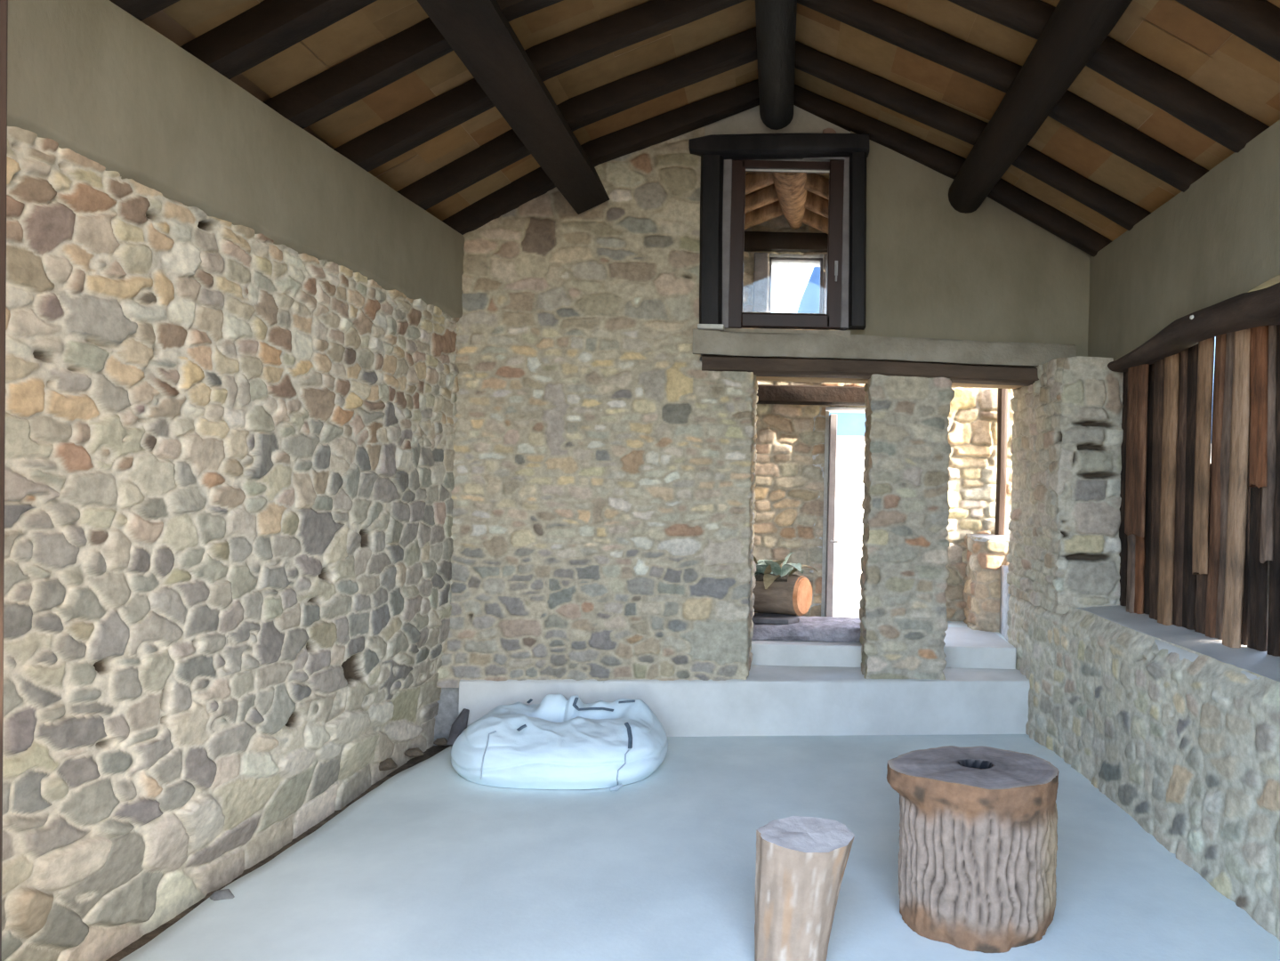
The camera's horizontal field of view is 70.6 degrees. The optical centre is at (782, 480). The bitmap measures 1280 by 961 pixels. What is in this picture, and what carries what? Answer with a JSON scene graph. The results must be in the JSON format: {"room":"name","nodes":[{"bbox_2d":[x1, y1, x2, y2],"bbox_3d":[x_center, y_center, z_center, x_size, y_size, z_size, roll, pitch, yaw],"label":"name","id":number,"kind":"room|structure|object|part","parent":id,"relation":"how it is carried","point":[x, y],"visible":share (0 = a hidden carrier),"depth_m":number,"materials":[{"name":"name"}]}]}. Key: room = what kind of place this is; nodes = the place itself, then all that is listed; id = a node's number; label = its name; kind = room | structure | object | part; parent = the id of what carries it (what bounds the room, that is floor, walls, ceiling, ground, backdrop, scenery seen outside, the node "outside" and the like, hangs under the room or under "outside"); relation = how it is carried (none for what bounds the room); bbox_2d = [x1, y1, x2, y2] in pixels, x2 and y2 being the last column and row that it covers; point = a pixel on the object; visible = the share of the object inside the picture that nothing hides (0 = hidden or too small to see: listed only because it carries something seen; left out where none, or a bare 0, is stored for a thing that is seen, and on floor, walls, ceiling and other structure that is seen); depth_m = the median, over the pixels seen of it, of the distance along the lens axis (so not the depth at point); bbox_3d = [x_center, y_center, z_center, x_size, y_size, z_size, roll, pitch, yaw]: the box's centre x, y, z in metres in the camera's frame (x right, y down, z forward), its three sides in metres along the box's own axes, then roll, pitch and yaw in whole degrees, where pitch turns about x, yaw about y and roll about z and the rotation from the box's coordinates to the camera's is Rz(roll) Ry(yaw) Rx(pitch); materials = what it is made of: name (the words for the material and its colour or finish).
{"room":"traditional dwelling","nodes":[
{"label":"traditional dwelling","id":0,"kind":"room"},
{"bbox_2d":[1,0,464,960],"bbox_3d":[-2.398,0.172,3.558,0.665,3.351,4.705,1,0,3],"label":"wall","id":1,"kind":"structure","parent":0,"point":[231,370],"depth_m":3.20,"materials":[{"name":"stone"}]},
{"bbox_2d":[119,733,1279,960],"bbox_3d":[-0.201,1.651,3.525,4.229,0.116,4.450,1,0,0],"label":"floor","id":2,"kind":"structure","parent":0,"point":[432,863],"depth_m":3.56,"materials":[{"name":"concrete"}]},
{"bbox_2d":[209,888,234,900],"bbox_3d":[-2.087,1.547,3.314,0.085,0.046,0.046,1,0,-18],"label":"chip","id":3,"kind":"object","parent":2,"relation":"on","point":[226,893],"visible":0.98,"depth_m":3.30,"materials":[{"name":"grey stone"}]},
{"bbox_2d":[105,745,450,960],"bbox_3d":[-0.040,1.837,4.500,6.800,0.325,7.000,1,0,0],"label":"soil","id":4,"kind":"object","parent":2,"relation":"on","point":[433,750],"depth_m":3.85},
{"bbox_2d":[378,757,397,770],"bbox_3d":[-2.166,1.549,4.854,0.121,0.065,0.065,1,0,-18],"label":"chip","id":5,"kind":"object","parent":4,"relation":"on","point":[388,763],"visible":0.74,"depth_m":4.83,"materials":[{"name":"stone"}]},
{"bbox_2d":[404,747,424,756],"bbox_3d":[-2.107,1.555,5.088,0.106,0.054,0.054,1,0,-14],"label":"chip","id":6,"kind":"object","parent":4,"relation":"on","point":[415,752],"visible":1,"depth_m":5.07,"materials":[{"name":"stone"}]},
{"bbox_2d":[433,737,447,745],"bbox_3d":[-2.036,1.559,5.307,0.089,0.048,0.050,1,0,-18],"label":"chip","id":7,"kind":"object","parent":4,"relation":"on","point":[442,741],"visible":0.84,"depth_m":5.29,"materials":[{"name":"stone"}]},
{"bbox_2d":[446,708,469,745],"bbox_3d":[-1.915,1.466,5.263,0.082,0.216,0.152,1,0,10],"label":"dark offcut","id":8,"kind":"object","parent":2,"relation":"on","point":[461,721],"visible":0.79,"depth_m":5.24,"materials":[{"name":"stone"}]},
{"bbox_2d":[450,693,668,790],"bbox_3d":[-1.216,1.398,4.933,1.145,0.348,0.898,1,0,0],"label":"bag","id":9,"kind":"object","parent":2,"relation":"on","point":[558,742],"visible":1,"depth_m":4.62,"materials":[{"name":"white fabric"}]},
{"bbox_2d":[458,664,1030,736],"bbox_3d":[-0.137,1.445,5.790,3.713,0.404,0.453,1,0,-6],"label":"concrete step","id":10,"kind":"structure","parent":2,"relation":"on","point":[772,700],"depth_m":5.60,"materials":[{"name":"grey concrete"}]},
{"bbox_2d":[859,373,954,679],"bbox_3d":[0.802,0.296,5.921,0.569,1.964,0.597,1,0,0],"label":"pillar","id":11,"kind":"structure","parent":10,"relation":"on","point":[905,575],"depth_m":5.69,"materials":[{"name":"stone"}]},
{"bbox_2d":[701,354,1038,386],"bbox_3d":[0.651,-0.710,5.764,2.342,0.118,0.257,1,0,-6],"label":"lintel beam","id":12,"kind":"structure","parent":11,"relation":"on","point":[759,366],"depth_m":5.64,"materials":[{"name":"brown wood"}]},
{"bbox_2d":[692,328,1076,366],"bbox_3d":[0.666,-0.836,5.667,2.469,0.163,0.124,1,0,-6],"label":"concrete ledge","id":13,"kind":"object","parent":12,"relation":"on","point":[712,342],"visible":0.92,"depth_m":5.61,"materials":[{"name":"grey concrete"}]},
{"bbox_2d":[697,323,724,330],"bbox_3d":[-0.445,-0.949,5.508,0.163,0.027,0.075,1,0,0],"label":"block","id":14,"kind":"object","parent":13,"relation":"on","point":[709,326],"visible":1,"depth_m":5.47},
{"bbox_2d":[699,153,724,323],"bbox_3d":[-0.445,-1.509,5.590,0.154,1.098,0.204,1,0,0],"label":"window post","id":15,"kind":"object","parent":13,"relation":"on","point":[712,165],"visible":0.91,"depth_m":5.49,"materials":[{"name":"black wood"}]},
{"bbox_2d":[848,152,866,330],"bbox_3d":[0.467,-1.507,5.591,0.124,1.103,0.205,1,0,0],"label":"window post","id":16,"kind":"object","parent":13,"relation":"on","point":[857,160],"visible":0.95,"depth_m":5.49,"materials":[{"name":"black wood"}]},
{"bbox_2d":[756,376,1022,388],"bbox_3d":[0.681,-0.710,6.026,2.181,0.102,0.285,1,0,-6],"label":"lintel beam","id":17,"kind":"structure","parent":11,"relation":"on","point":[759,378],"depth_m":5.99,"materials":[{"name":"brown wood"}]},
{"bbox_2d":[754,815,854,960],"bbox_3d":[0.072,1.386,2.975,0.331,0.432,0.256,1,0,0],"label":"log","id":18,"kind":"object","parent":2,"relation":"on","point":[801,864],"visible":1,"depth_m":2.89,"materials":[{"name":"brown wood"}]},
{"bbox_2d":[886,745,1059,952],"bbox_3d":[0.692,1.331,3.285,0.621,0.569,0.487,1,0,0],"label":"stump","id":19,"kind":"object","parent":2,"relation":"on","point":[978,833],"visible":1,"depth_m":3.09,"materials":[{"name":"brown wood"}]},
{"bbox_2d":[140,0,1279,241],"bbox_3d":[-0.157,-1.961,3.208,5.100,1.446,6.317,1,0,0],"label":"ceiling","id":20,"kind":"structure","parent":0,"point":[1167,33],"depth_m":4.29,"materials":[{"name":"wood"}]},
{"bbox_2d":[109,0,179,20],"bbox_3d":[-1.161,-1.951,2.780,2.419,1.199,0.148,1,0,3],"label":"rafter","id":21,"kind":"object","parent":20,"relation":"attached to","point":[140,10],"visible":0.19,"depth_m":2.84,"materials":[{"name":"brown wood"}]},
{"bbox_2d":[179,0,377,79],"bbox_3d":[-1.159,-1.944,3.210,2.418,1.211,0.148,1,0,3],"label":"rafter","id":22,"kind":"object","parent":20,"relation":"attached to","point":[269,28],"visible":0.63,"depth_m":3.20,"materials":[{"name":"brown wood"}]},
{"bbox_2d":[262,0,563,128],"bbox_3d":[-1.161,-1.936,3.713,2.416,1.233,0.127,1,0,1],"label":"rafter","id":23,"kind":"object","parent":20,"relation":"attached to","point":[387,61],"visible":0.56,"depth_m":3.67,"materials":[{"name":"brown wood"}]},
{"bbox_2d":[334,0,746,171],"bbox_3d":[-1.160,-1.924,4.255,2.415,1.251,0.137,1,0,0],"label":"rafter","id":24,"kind":"object","parent":20,"relation":"attached to","point":[390,140],"visible":0.73,"depth_m":4.20,"materials":[{"name":"brown wood"}]},
{"bbox_2d":[396,26,757,209],"bbox_3d":[-1.161,-1.913,4.867,2.417,1.277,0.153,1,0,0],"label":"rafter","id":25,"kind":"object","parent":20,"relation":"attached to","point":[599,103],"visible":0.67,"depth_m":4.80,"materials":[{"name":"brown wood"}]},
{"bbox_2d":[442,79,759,234],"bbox_3d":[-1.162,-1.899,5.438,2.419,1.304,0.136,1,0,-2],"label":"rafter","id":26,"kind":"object","parent":20,"relation":"attached to","point":[684,119],"visible":0.68,"depth_m":5.39,"materials":[{"name":"black wood"}]},
{"bbox_2d":[793,84,1111,257],"bbox_3d":[1.184,-1.895,5.679,2.375,1.192,0.135,1,0,-1],"label":"rafter","id":27,"kind":"object","parent":20,"relation":"attached to","point":[946,163],"visible":0.72,"depth_m":5.62,"materials":[{"name":"black wood"}]},
{"bbox_2d":[795,40,1151,230],"bbox_3d":[1.185,-1.895,5.101,2.374,1.188,0.122,1,0,0],"label":"rafter","id":28,"kind":"object","parent":20,"relation":"attached to","point":[907,102],"visible":0.73,"depth_m":5.05,"materials":[{"name":"black wood"}]},
{"bbox_2d":[796,0,1208,192],"bbox_3d":[1.184,-1.895,4.401,2.374,1.190,0.131,1,0,-1],"label":"rafter","id":29,"kind":"object","parent":20,"relation":"attached to","point":[887,24],"visible":0.77,"depth_m":4.35,"materials":[{"name":"brown wood"}]},
{"bbox_2d":[948,0,1269,152],"bbox_3d":[1.186,-1.895,3.860,2.375,1.189,0.136,1,0,-1],"label":"rafter","id":30,"kind":"object","parent":20,"relation":"attached to","point":[1200,109],"visible":0.71,"depth_m":3.81,"materials":[{"name":"brown wood"}]},
{"bbox_2d":[1175,0,1279,62],"bbox_3d":[1.185,-1.895,3.208,2.376,1.189,0.120,1,0,-3],"label":"rafter","id":31,"kind":"object","parent":20,"relation":"attached to","point":[1257,22],"visible":1,"depth_m":3.19,"materials":[{"name":"brown wood"}]},
{"bbox_2d":[433,104,1091,745],"bbox_3d":[-0.039,-0.371,5.848,5.168,4.341,0.591,1,0,-6],"label":"wall","id":32,"kind":"structure","parent":0,"point":[604,514],"depth_m":5.50,"materials":[{"name":"stone"}]},
{"bbox_2d":[417,0,609,214],"bbox_3d":[-1.188,-1.762,2.910,0.314,0.292,5.022,1,0,0],"label":"purlin","id":33,"kind":"object","parent":32,"relation":"attached to","point":[478,32],"visible":1,"depth_m":3.81,"materials":[{"name":"brown wood"}]},
{"bbox_3d":[0.021,-2.325,5.616,1.066,0.449,0.006,1,0,-6],"label":"gable panel","id":34,"kind":"part","parent":32,"relation":"part of","materials":[{"name":"grey paint"}]},
{"bbox_2d":[688,132,869,160],"bbox_3d":[-0.022,-2.073,5.540,1.110,0.155,0.164,1,0,0],"label":"beam","id":35,"kind":"structure","parent":32,"relation":"attached to","point":[796,145],"depth_m":5.46,"materials":[{"name":"black wood"}]},
{"bbox_2d":[755,0,796,129],"bbox_3d":[-0.036,-2.275,2.950,0.212,0.215,5.101,1,0,0],"label":"ridge beam","id":36,"kind":"structure","parent":35,"relation":"on","point":[776,20],"depth_m":4.64,"materials":[{"name":"black wood"}]},
{"bbox_2d":[720,156,850,341],"bbox_3d":[0.024,-1.452,5.712,0.823,1.170,0.356,1,0,0],"label":"window","id":37,"kind":"structure","parent":32,"relation":"in","point":[835,321],"depth_m":5.58,"materials":[{"name":"wood"}]},
{"bbox_3d":[0.021,-0.909,5.740,0.805,0.083,0.300,1,0,0],"label":"sill","id":38,"kind":"part","parent":37,"relation":"part of","materials":[{"name":"concrete"}]},
{"bbox_3d":[0.335,-1.308,5.558,0.020,0.135,0.048,1,0,0],"label":"handle","id":39,"kind":"part","parent":37,"relation":"part of","materials":[{"name":"grey metal"}]},
{"bbox_3d":[1.275,-1.586,5.723,1.729,1.528,0.008,1,0,-6],"label":"render panel","id":40,"kind":"part","parent":32,"relation":"part of","materials":[{"name":"grey paint"}]},
{"bbox_2d":[948,0,1132,213],"bbox_3d":[1.185,-1.829,3.060,0.255,0.241,5.321,1,0,0],"label":"purlin","id":41,"kind":"object","parent":32,"relation":"attached to","point":[1075,29],"visible":1,"depth_m":4.00,"materials":[{"name":"brown wood"}]},
{"bbox_2d":[745,171,829,194],"bbox_3d":[-0.860,-1.831,6.830,3.000,0.996,1.940,1,0,0],"label":"ceiling","id":42,"kind":"structure","parent":0,"point":[825,175],"depth_m":6.16,"materials":[{"name":"wood"}]},
{"bbox_2d":[745,171,773,193],"bbox_3d":[-1.042,-1.753,6.200,2.085,0.969,0.106,1,0,0],"label":"rafter","id":43,"kind":"object","parent":42,"relation":"attached to","point":[754,181],"visible":0.06,"depth_m":6.15,"materials":[{"name":"beige wood"}]},
{"bbox_2d":[744,184,778,213],"bbox_3d":[-1.042,-1.754,6.620,2.085,0.965,0.103,1,0,0],"label":"rafter","id":44,"kind":"object","parent":42,"relation":"attached to","point":[768,195],"visible":0.11,"depth_m":6.57,"materials":[{"name":"beige wood"}]},
{"bbox_2d":[744,200,783,229],"bbox_3d":[-1.042,-1.754,7.020,2.085,0.967,0.103,1,0,0],"label":"rafter","id":45,"kind":"object","parent":42,"relation":"attached to","point":[770,211],"visible":0.12,"depth_m":6.97,"materials":[{"name":"beige wood"}]},
{"bbox_2d":[772,171,806,229],"bbox_3d":[0.070,-2.109,6.514,0.237,0.248,1.336,1,0,3],"label":"ridge beam","id":46,"kind":"structure","parent":42,"relation":"attached to","point":[792,194],"depth_m":6.25,"materials":[{"name":"beige wood"}]},
{"bbox_2d":[801,208,828,233],"bbox_3d":[0.830,-1.800,7.020,1.665,0.790,0.104,1,0,0],"label":"rafter","id":47,"kind":"object","parent":42,"relation":"attached to","point":[810,218],"visible":0.12,"depth_m":6.97,"materials":[{"name":"beige wood"}]},
{"bbox_2d":[804,172,829,200],"bbox_3d":[0.830,-1.800,6.201,1.666,0.791,0.105,1,0,0],"label":"rafter","id":48,"kind":"object","parent":42,"relation":"attached to","point":[815,183],"visible":0.08,"depth_m":6.15,"materials":[{"name":"beige wood"}]},
{"bbox_2d":[804,190,829,217],"bbox_3d":[0.830,-1.801,6.620,1.665,0.790,0.102,1,0,0],"label":"rafter","id":49,"kind":"object","parent":42,"relation":"attached to","point":[815,203],"visible":0.11,"depth_m":6.57,"materials":[{"name":"beige wood"}]},
{"bbox_2d":[717,214,1014,621],"bbox_3d":[-0.091,-0.428,7.414,5.000,4.052,0.571,1,0,0],"label":"wall","id":50,"kind":"structure","parent":0,"point":[789,472],"depth_m":7.18,"materials":[{"name":"stone"}]},
{"bbox_2d":[743,231,828,252],"bbox_3d":[0.067,-1.919,7.170,0.950,0.154,0.122,1,0,0],"label":"beam","id":51,"kind":"structure","parent":50,"relation":"attached to","point":[754,241],"depth_m":7.11,"materials":[{"name":"brown wood"}]},
{"bbox_2d":[752,252,827,313],"bbox_3d":[0.095,-1.573,7.255,0.660,0.510,0.210,1,0,0],"label":"window","id":52,"kind":"structure","parent":50,"relation":"in","point":[760,271],"depth_m":7.15,"materials":[{"name":"clear glass"}]},
{"bbox_3d":[0.105,-1.573,7.330,0.440,0.510,0.060,1,0,0],"label":"frame","id":53,"kind":"part","parent":52,"relation":"part of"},
{"bbox_2d":[756,384,866,405],"bbox_3d":[0.215,-0.681,7.100,1.900,0.148,0.203,1,0,0],"label":"lintel","id":54,"kind":"object","parent":50,"relation":"attached to","point":[767,393],"visible":0.34,"depth_m":7.00,"materials":[{"name":"brown wood"}]},
{"bbox_2d":[821,410,837,616],"bbox_3d":[0.771,0.287,7.260,0.905,1.680,0.580,1,0,0],"label":"door","id":55,"kind":"structure","parent":50,"relation":"in","point":[831,421],"depth_m":7.04,"materials":[{"name":"grey metal"}]},
{"bbox_3d":[0.771,0.287,7.270,0.905,1.680,0.100,1,0,0],"label":"frame","id":56,"kind":"part","parent":55,"relation":"part of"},
{"bbox_2d":[947,620,1013,645],"bbox_3d":[-0.451,1.194,6.700,4.350,0.192,1.100,1,0,0],"label":"floor","id":57,"kind":"structure","parent":0,"point":[951,623],"depth_m":7.00,"materials":[{"name":"concrete"}]},
{"bbox_2d":[750,639,861,667],"bbox_3d":[0.154,1.186,6.450,0.840,0.155,0.900,1,0,0],"label":"doorstep","id":58,"kind":"object","parent":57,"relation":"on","point":[793,653],"visible":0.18,"depth_m":6.00,"materials":[{"name":"concrete"}]},
{"bbox_2d":[751,615,861,642],"bbox_3d":[0.147,1.055,6.390,0.860,0.104,0.559,1,0,0],"label":"threshold slab","id":59,"kind":"object","parent":58,"relation":"on","point":[809,628],"visible":0.74,"depth_m":6.14,"materials":[{"name":"stone"}]},
{"bbox_2d":[751,611,799,624],"bbox_3d":[-0.132,0.983,6.350,0.499,0.035,0.300,1,0,0],"label":"slab","id":60,"kind":"object","parent":59,"relation":"on","point":[758,617],"visible":0.57,"depth_m":6.25,"materials":[{"name":"grey stone"}]},
{"bbox_2d":[752,552,816,616],"bbox_3d":[-0.111,0.739,6.413,0.612,0.461,0.506,1,0,28],"label":"planter","id":61,"kind":"object","parent":60,"relation":"on","point":[776,590],"visible":0.82,"depth_m":6.33,"materials":[{"name":"wood"}]},
{"bbox_2d":[943,627,1016,668],"bbox_3d":[1.284,1.211,6.480,0.620,0.155,0.840,1,0,0],"label":"doorstep","id":62,"kind":"object","parent":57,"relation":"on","point":[964,647],"visible":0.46,"depth_m":6.06,"materials":[{"name":"concrete"}]},
{"bbox_2d":[961,533,1011,641],"bbox_3d":[1.856,1.039,6.750,0.843,1.205,0.900,1,0,0],"label":"wall","id":63,"kind":"structure","parent":0,"point":[986,594],"depth_m":6.72,"materials":[{"name":"stone"}]},
{"bbox_2d":[994,388,1007,535],"bbox_3d":[1.742,-0.187,7.080,0.076,1.251,0.104,1,0,0],"label":"post","id":64,"kind":"object","parent":63,"relation":"on","point":[1002,393],"visible":0.88,"depth_m":7.03,"materials":[{"name":"brown wood"}]},
{"bbox_2d":[1006,120,1279,941],"bbox_3d":[2.003,0.191,3.766,0.836,3.306,5.132,1,0,0],"label":"wall","id":65,"kind":"structure","parent":0,"point":[1179,727],"depth_m":4.51,"materials":[{"name":"stone"}]},
{"bbox_2d":[1118,371,1127,605],"bbox_3d":[2.050,0.022,5.337,0.043,1.496,0.129,1,0,0],"label":"plank","id":66,"kind":"object","parent":65,"relation":"on","point":[1123,537],"visible":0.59,"depth_m":5.30,"materials":[{"name":"brown wood"}]},
{"bbox_2d":[1126,533,1135,612],"bbox_3d":[1.993,0.490,5.080,0.040,0.538,0.083,1,0,0],"label":"plank","id":67,"kind":"object","parent":65,"relation":"on","point":[1131,559],"visible":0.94,"depth_m":5.05,"materials":[{"name":"brown wood"}]},
{"bbox_2d":[1134,534,1145,613],"bbox_3d":[2.016,0.499,5.033,0.041,0.529,0.100,1,0,0],"label":"plank","id":68,"kind":"object","parent":65,"relation":"on","point":[1139,542],"visible":0.89,"depth_m":5.00,"materials":[{"name":"brown wood"}]},
{"bbox_2d":[1143,362,1154,614],"bbox_3d":[2.063,0.029,4.995,0.041,1.483,0.116,1,0,0],"label":"plank","id":69,"kind":"object","parent":65,"relation":"on","point":[1151,370],"visible":0.47,"depth_m":4.98,"materials":[{"name":"brown wood"}]},
{"bbox_2d":[1149,359,1164,619],"bbox_3d":[2.029,0.021,4.804,0.042,1.500,0.119,1,0,0],"label":"plank","id":70,"kind":"object","parent":65,"relation":"on","point":[1159,366],"visible":0.69,"depth_m":4.80,"materials":[{"name":"brown wood"}]},
{"bbox_2d":[1157,353,1179,625],"bbox_3d":[2.013,0.031,4.643,0.047,1.509,0.135,1,0,0],"label":"plank","id":71,"kind":"object","parent":65,"relation":"on","point":[1169,439],"visible":0.92,"depth_m":4.60,"materials":[{"name":"brown wood"}]},
{"bbox_3d":[2.051,1.293,3.450,0.683,1.106,4.100,1,0,0],"label":"window sill","id":72,"kind":"part","parent":65,"relation":"part of","materials":[{"name":"stone"}]},
{"bbox_2d":[1172,348,1188,626],"bbox_3d":[2.056,0.026,4.592,0.055,1.517,0.127,1,0,0],"label":"plank","id":73,"kind":"object","parent":65,"relation":"on","point":[1180,467],"visible":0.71,"depth_m":4.55,"materials":[{"name":"brown wood"}]},
{"bbox_2d":[1182,342,1199,629],"bbox_3d":[2.076,0.036,4.506,0.053,1.525,0.128,1,0,0],"label":"plank","id":74,"kind":"object","parent":65,"relation":"attached to","point":[1189,580],"visible":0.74,"depth_m":4.49,"materials":[{"name":"brown wood"}]},
{"bbox_2d":[1107,281,1279,372],"bbox_3d":[2.009,-0.721,4.261,0.290,0.180,2.730,1,0,0],"label":"lintel","id":75,"kind":"object","parent":65,"relation":"attached to","point":[1261,307],"visible":0.86,"depth_m":4.02,"materials":[{"name":"brown wood"}]},
{"bbox_2d":[1124,363,1149,537],"bbox_3d":[1.996,-0.203,5.020,0.040,1.037,0.234,1,0,-4],"label":"plank","id":76,"kind":"object","parent":75,"relation":"attached to","point":[1138,376],"visible":0.91,"depth_m":4.99,"materials":[{"name":"brown wood"}]},
{"bbox_2d":[1191,336,1215,574],"bbox_3d":[2.028,-0.138,4.290,0.042,1.196,0.128,1,0,0],"label":"plank","id":77,"kind":"object","parent":75,"relation":"hanging from","point":[1204,370],"visible":0.97,"depth_m":4.26,"materials":[{"name":"brown wood"}]},
{"bbox_2d":[1248,325,1268,488],"bbox_3d":[2.071,-0.344,3.868,0.043,0.757,0.129,1,0,0],"label":"plank","id":78,"kind":"object","parent":75,"relation":"attached to","point":[1259,342],"visible":0.91,"depth_m":3.84,"materials":[{"name":"brown wood"}]},
{"bbox_2d":[1259,324,1277,563],"bbox_3d":[2.094,-0.181,3.831,0.043,1.076,0.074,1,0,0],"label":"plank","id":79,"kind":"object","parent":75,"relation":"attached to","point":[1267,493],"visible":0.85,"depth_m":3.80,"materials":[{"name":"brown wood"}]},
{"bbox_2d":[1194,555,1208,634],"bbox_3d":[2.062,0.578,4.355,0.046,0.435,0.124,1,0,0],"label":"plank","id":80,"kind":"object","parent":65,"relation":"on","point":[1200,605],"visible":0.48,"depth_m":4.35,"materials":[{"name":"brown wood"}]},
{"bbox_2d":[1207,477,1210,555],"bbox_3d":[2.143,0.334,4.455,0.041,0.837,0.112,1,0,0],"label":"plank","id":81,"kind":"object","parent":65,"relation":"on","point":[1210,478],"visible":0.02,"depth_m":4.44,"materials":[{"name":"brown wood"}]},
{"bbox_2d":[1205,333,1226,637],"bbox_3d":[2.060,0.037,4.227,0.042,1.513,0.107,1,0,0],"label":"plank","id":82,"kind":"object","parent":65,"relation":"on","point":[1219,362],"visible":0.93,"depth_m":4.21,"materials":[{"name":"brown wood"}]},
{"bbox_2d":[1215,331,1234,639],"bbox_3d":[2.085,0.033,4.185,0.046,1.522,0.126,1,0,0],"label":"plank","id":83,"kind":"object","parent":65,"relation":"on","point":[1226,436],"visible":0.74,"depth_m":4.16,"materials":[{"name":"brown wood"}]},
{"bbox_2d":[1222,328,1250,648],"bbox_3d":[2.045,0.036,4.000,0.051,1.520,0.155,1,0,0],"label":"plank","id":84,"kind":"object","parent":65,"relation":"on","point":[1240,415],"visible":0.91,"depth_m":3.97,"materials":[{"name":"brown wood"}]},
{"bbox_2d":[1240,451,1250,645],"bbox_3d":[2.121,0.045,4.046,0.040,1.528,0.068,1,0,0],"label":"plank","id":85,"kind":"object","parent":65,"relation":"on","point":[1243,639],"visible":0.17,"depth_m":4.03,"materials":[{"name":"brown wood"}]},
{"bbox_2d":[1247,486,1269,651],"bbox_3d":[2.117,0.053,3.939,0.048,1.510,0.124,1,0,0],"label":"plank","id":86,"kind":"object","parent":65,"relation":"attached to","point":[1259,573],"visible":0.41,"depth_m":3.92,"materials":[{"name":"brown wood"}]},
{"bbox_2d":[1266,324,1279,656],"bbox_3d":[2.120,0.040,3.805,0.046,1.519,0.076,1,0,0],"label":"plank","id":87,"kind":"object","parent":65,"relation":"on","point":[1274,583],"visible":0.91,"depth_m":3.79,"materials":[{"name":"brown wood"}]},
{"label":"outside","id":88,"kind":"structure","parent":0,"visible":0},
{"bbox_2d":[796,266,1215,435],"bbox_3d":[-1.577,-41.984,282.000,595.000,97.078,84.000,1,0,0],"label":"sky","id":89,"kind":"structure","parent":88,"point":[848,423],"depth_m":267.85,"materials":[{"name":"blue"}]},
{"bbox_3d":[-0.150,-0.013,0.410,5.500,3.620,2.020,1,0,0],"label":"wall","id":90,"kind":"structure","parent":0,"visible":0},
{"bbox_2d":[0,0,8,960],"bbox_3d":[-1.353,-0.115,1.415,0.196,3.470,0.110,1,0,0],"label":"trim","id":91,"kind":"structure","parent":90,"relation":"attached to","point":[4,4],"depth_m":1.46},
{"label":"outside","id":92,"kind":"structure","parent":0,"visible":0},
{"bbox_2d":[832,435,1211,617],"bbox_3d":[0.022,-0.985,33.620,120.000,4.230,52.760,1,0,0],"label":"ground","id":93,"kind":"structure","parent":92,"point":[849,494],"depth_m":13.26,"materials":[{"name":"white"}]}
]}

